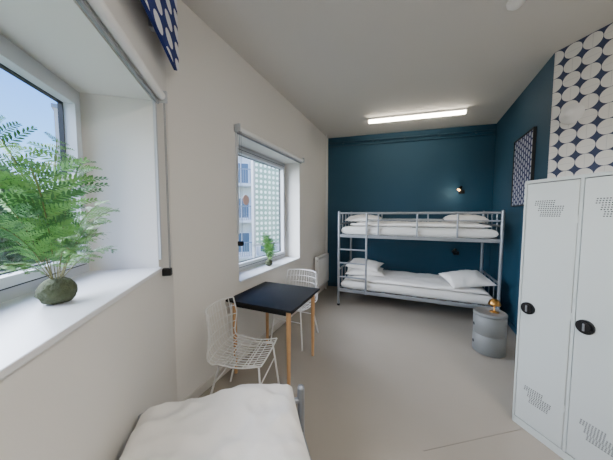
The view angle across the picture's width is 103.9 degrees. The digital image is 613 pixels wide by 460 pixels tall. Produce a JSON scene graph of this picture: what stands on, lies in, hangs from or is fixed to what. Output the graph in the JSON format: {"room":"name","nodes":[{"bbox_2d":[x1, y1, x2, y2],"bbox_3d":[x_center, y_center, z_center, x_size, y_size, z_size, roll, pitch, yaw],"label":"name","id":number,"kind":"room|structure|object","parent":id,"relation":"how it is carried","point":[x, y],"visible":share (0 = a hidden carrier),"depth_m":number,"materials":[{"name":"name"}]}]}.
{"room":"dormitory","nodes":[
{"label":"dormitory","id":0,"kind":"room"},
{"bbox_2d":[0,0,176,459],"bbox_3d":[-0.649,-0.005,-0.487,0.460,3.410,5.310,-1,4,-15],"label":"wall","id":1,"kind":"structure","parent":0,"point":[83,397],"depth_m":1.13,"materials":[{"name":"white paint"}]},
{"bbox_2d":[0,34,88,302],"bbox_3d":[-1.114,-0.222,0.667,0.100,1.020,1.480,-1,4,-15],"label":"window","id":2,"kind":"structure","parent":1,"relation":"in","point":[16,62],"depth_m":1.11,"materials":[{"name":"grey plastic"}]},
{"bbox_2d":[0,267,161,379],"bbox_3d":[-0.909,0.292,0.753,0.384,0.022,1.480,-1,4,-15],"label":"window sill","id":3,"kind":"structure","parent":1,"relation":"attached to","point":[28,326],"depth_m":0.80,"materials":[{"name":"white"}]},
{"bbox_2d":[0,115,120,304],"bbox_3d":[-0.933,-0.055,0.848,0.432,0.659,0.508,2,4,23],"label":"potted fern","id":4,"kind":"object","parent":3,"relation":"on","point":[59,289],"visible":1,"depth_m":0.82,"materials":[{"name":"green plant"}]},
{"bbox_2d":[76,0,172,275],"bbox_3d":[-0.713,-0.235,0.791,0.070,1.170,1.618,-1,4,-15],"label":"roller blind","id":5,"kind":"object","parent":1,"relation":"attached to","point":[99,13],"visible":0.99,"depth_m":1.15,"materials":[{"name":"white fabric"}]},
{"bbox_2d":[140,0,178,70],"bbox_3d":[-0.812,-1.350,1.163,0.099,0.590,1.020,-1,4,-15],"label":"fabric panel","id":6,"kind":"object","parent":1,"relation":"attached to","point":[162,14],"visible":1,"depth_m":1.42,"materials":[{"name":"blue fabric"}]},
{"bbox_2d":[165,0,327,401],"bbox_3d":[-0.449,-0.256,3.538,0.370,3.410,4.040,2,4,23],"label":"wall","id":7,"kind":"structure","parent":0,"point":[213,89],"depth_m":2.22,"materials":[{"name":"white paint"}]},
{"bbox_2d":[182,282,327,400],"bbox_3d":[-0.266,1.290,3.572,0.014,0.080,3.690,2,4,23],"label":"baseboard","id":8,"kind":"structure","parent":7,"relation":"attached to","point":[201,389],"depth_m":2.37,"materials":[{"name":"white paint"}]},
{"bbox_2d":[238,145,284,271],"bbox_3d":[-0.671,-0.275,3.272,0.100,1.520,1.500,2,4,23],"label":"window","id":9,"kind":"structure","parent":7,"relation":"in","point":[246,153],"depth_m":3.67,"materials":[{"name":"grey plastic"}]},
{"bbox_2d":[243,195,248,204],"bbox_3d":[-0.770,-0.382,3.058,0.003,0.130,0.130,2,4,23],"label":"window sticker","id":10,"kind":"object","parent":9,"relation":"attached to","point":[245,197],"visible":1,"depth_m":3.05,"materials":[{"name":"brown"}]},
{"bbox_2d":[234,123,303,245],"bbox_3d":[-0.377,-0.486,3.132,0.070,1.220,1.580,2,4,23],"label":"roller blind","id":11,"kind":"object","parent":7,"relation":"attached to","point":[238,130],"visible":1,"depth_m":2.48,"materials":[{"name":"white fabric"}]},
{"bbox_2d":[239,256,300,282],"bbox_3d":[-0.522,0.497,3.256,0.285,0.022,1.500,2,4,23],"label":"window sill","id":12,"kind":"structure","parent":7,"relation":"attached to","point":[247,274],"depth_m":3.09,"materials":[{"name":"white"}]},
{"bbox_2d":[261,233,277,265],"bbox_3d":[-0.505,0.263,3.222,0.256,0.448,0.346,1,4,15],"label":"potted fern","id":13,"kind":"object","parent":12,"relation":"on","point":[269,248],"visible":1,"depth_m":3.21,"materials":[{"name":"green plant"}]},
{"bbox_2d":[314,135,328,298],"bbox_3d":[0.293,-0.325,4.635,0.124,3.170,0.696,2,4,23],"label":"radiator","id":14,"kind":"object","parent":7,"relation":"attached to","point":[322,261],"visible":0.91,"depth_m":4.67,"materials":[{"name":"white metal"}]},
{"bbox_2d":[198,286,563,459],"bbox_3d":[1.266,1.532,1.305,4.490,0.120,8.032,0,4,-3],"label":"floor","id":15,"kind":"structure","parent":0,"point":[386,378],"depth_m":2.27,"materials":[{"name":"concrete"}]},
{"bbox_2d":[137,384,310,459],"bbox_3d":[-0.162,1.238,0.320,0.830,0.588,2.030,-1,4,-15],"label":"bed","id":16,"kind":"object","parent":15,"relation":"on","point":[299,400],"visible":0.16,"depth_m":1.35,"materials":[{"name":"grey metal"}]},
{"bbox_3d":[-0.117,0.988,0.135,0.760,0.104,1.550,-1,4,-15],"label":"duvet","id":17,"kind":"object","parent":16,"relation":"on","visible":0},
{"bbox_2d":[119,384,309,459],"bbox_3d":[-0.363,0.857,0.968,0.730,0.163,0.550,-1,4,-15],"label":"bedding","id":18,"kind":"object","parent":17,"relation":"on","point":[244,421],"visible":1,"depth_m":0.97,"materials":[{"name":"white fabric"}]},
{"bbox_2d":[205,296,279,394],"bbox_3d":[-0.531,1.022,1.968,0.526,0.819,0.462,1,4,9],"label":"wire chair","id":19,"kind":"object","parent":15,"relation":"on","point":[245,340],"visible":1,"depth_m":1.96,"materials":[{"name":"white paint"}]},
{"bbox_2d":[225,281,319,385],"bbox_3d":[-0.312,1.024,2.484,0.705,0.745,0.690,2,4,23],"label":"dining table","id":20,"kind":"object","parent":15,"relation":"on","point":[268,297],"visible":0.88,"depth_m":2.32,"materials":[{"name":"black laminate"}]},
{"bbox_2d":[270,269,318,350],"bbox_3d":[-0.133,0.955,3.040,0.462,0.819,0.526,2,4,25],"label":"wire chair","id":21,"kind":"object","parent":15,"relation":"on","point":[300,309],"visible":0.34,"depth_m":3.06,"materials":[{"name":"white paint"}]},
{"bbox_2d":[337,210,504,309],"bbox_3d":[1.756,0.487,4.078,2.283,1.618,0.963,2,4,23],"label":"bunk bed","id":22,"kind":"object","parent":15,"relation":"on","point":[483,235],"visible":0.77,"depth_m":3.63,"materials":[{"name":"grey metal"}]},
{"bbox_2d":[350,270,487,293],"bbox_3d":[1.788,0.822,4.085,1.950,0.084,0.850,2,4,23],"label":"duvet","id":23,"kind":"object","parent":22,"relation":"on","point":[431,281],"visible":0.55,"depth_m":3.86,"materials":[{"name":"white fabric"}]},
{"bbox_2d":[345,267,384,276],"bbox_3d":[1.048,0.713,4.305,0.660,0.129,0.479,1,4,15],"label":"pillow","id":24,"kind":"object","parent":23,"relation":"on","point":[353,271],"visible":0.7,"depth_m":4.13,"materials":[{"name":"white fabric"}]},
{"bbox_2d":[345,258,383,271],"bbox_3d":[1.061,0.616,4.381,0.603,0.144,0.435,2,4,31],"label":"pillow","id":25,"kind":"object","parent":24,"relation":"on","point":[372,265],"visible":0.88,"depth_m":4.29,"materials":[{"name":"white fabric"}]},
{"bbox_2d":[439,270,496,288],"bbox_3d":[2.412,0.731,3.631,0.608,0.199,0.446,0,4,5],"label":"pillow","id":26,"kind":"object","parent":23,"relation":"on","point":[460,278],"visible":1,"depth_m":3.52,"materials":[{"name":"white fabric"}]},
{"bbox_2d":[350,221,490,227],"bbox_3d":[1.788,-0.105,4.027,1.950,0.082,0.850,2,4,23],"label":"duvet","id":27,"kind":"object","parent":22,"relation":"on","point":[381,223],"visible":0.9,"depth_m":3.66,"materials":[{"name":"white fabric"}]},
{"bbox_2d":[345,214,380,221],"bbox_3d":[1.027,-0.216,4.300,0.620,0.128,0.458,1,4,17],"label":"pillow","id":28,"kind":"object","parent":27,"relation":"on","point":[358,218],"visible":0.72,"depth_m":4.15,"materials":[{"name":"white fabric"}]},
{"bbox_2d":[443,214,487,222],"bbox_3d":[2.449,-0.179,3.710,0.600,0.128,0.458,2,4,29],"label":"pillow","id":29,"kind":"object","parent":27,"relation":"on","point":[466,216],"visible":0.73,"depth_m":3.57,"materials":[{"name":"white fabric"}]},
{"bbox_2d":[423,429,520,450],"bbox_3d":[1.165,1.448,1.661,0.804,0.002,0.005,-1,4,-12],"label":"trim","id":30,"kind":"structure","parent":15,"relation":"on","point":[516,429],"depth_m":1.65,"materials":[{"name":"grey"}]},
{"bbox_2d":[472,306,507,357],"bbox_3d":[2.078,1.152,2.732,0.317,0.460,0.314,2,4,23],"label":"drum side table","id":31,"kind":"object","parent":15,"relation":"on","point":[489,334],"visible":0.96,"depth_m":2.62,"materials":[{"name":"grey metal"}]},
{"bbox_2d":[488,299,500,313],"bbox_3d":[2.120,0.852,2.706,0.120,0.152,0.120,2,4,23],"label":"brass table lamp","id":32,"kind":"object","parent":31,"relation":"on","point":[493,302],"visible":1,"depth_m":2.68,"materials":[{"name":"gold metal"}]},
{"bbox_2d":[512,171,612,459],"bbox_3d":[1.863,0.560,1.534,0.524,1.790,0.600,-1,4,-15],"label":"locker","id":33,"kind":"object","parent":15,"relation":"on","point":[563,392],"visible":1,"depth_m":1.50,"materials":[{"name":"white metal"}]},
{"bbox_2d":[181,0,612,137],"bbox_3d":[1.266,-1.752,1.099,4.490,0.120,8.032,0,4,-3],"label":"ceiling","id":34,"kind":"structure","parent":0,"point":[342,64],"depth_m":2.34,"materials":[{"name":"white paint"}]},
{"bbox_2d":[368,108,467,123],"bbox_3d":[1.740,-1.825,3.858,1.460,0.078,0.070,1,4,16],"label":"ceiling lamp","id":35,"kind":"object","parent":34,"relation":"attached to","point":[459,111],"visible":1,"depth_m":3.82,"materials":[{"name":"white paint"}]},
{"bbox_2d":[506,0,525,10],"bbox_3d":[1.592,-1.715,1.824,0.120,0.045,0.120,2,4,23],"label":"smoke detector","id":36,"kind":"object","parent":34,"relation":"attached to","point":[512,5],"visible":1,"depth_m":1.81,"materials":[{"name":"white paint"}]},
{"bbox_2d":[327,124,495,291],"bbox_3d":[1.986,-0.337,4.829,3.227,3.410,0.150,1,4,16],"label":"wall","id":37,"kind":"structure","parent":0,"point":[423,175],"depth_m":4.70,"materials":[{"name":"teal paint"}]},
{"bbox_2d":[328,282,340,285],"bbox_3d":[1.916,1.209,4.860,2.987,0.080,0.014,1,4,16],"label":"baseboard","id":38,"kind":"structure","parent":37,"relation":"attached to","point":[329,283],"depth_m":5.23,"materials":[{"name":"blue"}]},
{"bbox_2d":[329,129,495,147],"bbox_3d":[1.906,-1.767,4.657,2.977,0.105,0.050,1,4,16],"label":"pipe","id":39,"kind":"object","parent":37,"relation":"attached to","point":[489,130],"visible":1,"depth_m":4.60,"materials":[{"name":"blue metal"}]},
{"bbox_2d":[452,248,458,254],"bbox_3d":[2.786,0.406,4.507,0.195,0.136,0.086,-3,5,-39],"label":"reading lamp","id":40,"kind":"object","parent":37,"relation":"attached to","point":[454,251],"visible":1,"depth_m":4.50,"materials":[{"name":"black plastic"}]},
{"bbox_2d":[457,186,464,193],"bbox_3d":[2.834,-0.741,4.422,0.195,0.136,0.086,-3,5,-39],"label":"reading lamp","id":41,"kind":"object","parent":37,"relation":"attached to","point":[460,191],"visible":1,"depth_m":4.45,"materials":[{"name":"black plastic"}]},
{"bbox_2d":[489,53,554,327],"bbox_3d":[3.018,-0.250,3.441,0.150,3.410,2.172,2,4,25],"label":"wall","id":42,"kind":"structure","parent":0,"point":[532,108],"depth_m":3.32,"materials":[{"name":"teal paint"}]},
{"bbox_2d":[500,309,516,334],"bbox_3d":[2.922,1.292,3.528,0.014,0.080,2.031,2,4,25],"label":"baseboard","id":43,"kind":"structure","parent":42,"relation":"attached to","point":[511,325],"depth_m":3.23,"materials":[{"name":"blue paint"}]},
{"bbox_2d":[511,126,536,206],"bbox_3d":[2.748,-0.752,3.054,0.029,0.890,0.650,2,4,25],"label":"framed poster","id":44,"kind":"object","parent":42,"relation":"attached to","point":[524,152],"visible":0.83,"depth_m":3.04,"materials":[{"name":"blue paper"}]},
{"bbox_2d":[547,22,612,178],"bbox_3d":[3.160,-0.049,0.222,0.154,3.410,4.750,-1,4,-15],"label":"wall","id":45,"kind":"structure","parent":0,"point":[583,69],"depth_m":2.20,"materials":[{"name":"paint"}]},
{"bbox_2d":[559,103,584,123],"bbox_3d":[2.499,-1.104,2.276,0.050,0.184,0.184,-1,4,-15],"label":"wall lamp","id":46,"kind":"object","parent":45,"relation":"attached to","point":[572,113],"depth_m":2.26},
{"label":"outside","id":47,"kind":"structure","parent":0,"visible":0},
{"bbox_3d":[-17.028,4.211,23.975,130.000,0.300,150.000,2,4,23],"label":"ground","id":48,"kind":"structure","parent":47,"visible":0},
{"bbox_2d":[0,165,60,271],"bbox_3d":[-9.592,1.450,7.074,3.799,7.331,3.685,2,4,23],"label":"tree","id":49,"kind":"object","parent":48,"relation":"on","point":[13,257],"visible":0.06,"depth_m":6.91,"materials":[{"name":"green plant"}]},
{"bbox_2d":[51,103,60,171],"bbox_3d":[-15.762,-2.098,20.316,6.700,12.750,6.200,-3,5,-39],"label":"apartment building","id":50,"kind":"structure","parent":48,"relation":"on","point":[53,105],"depth_m":15.70,"materials":[{"name":"white concrete"}]},
{"bbox_2d":[238,156,278,261],"bbox_3d":[-5.258,-0.572,19.159,9.238,9.850,7.200,-1,4,-17],"label":"apartment building","id":51,"kind":"structure","parent":48,"relation":"on","point":[245,252],"depth_m":16.70,"materials":[{"name":"white concrete"}]},
{"bbox_2d":[251,160,278,257],"bbox_3d":[-0.686,1.808,5.533,0.080,6.800,1.230,3,5,43],"label":"building","id":52,"kind":"structure","parent":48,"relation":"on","point":[264,178],"depth_m":5.12,"materials":[{"name":"silver metal"}]}
]}

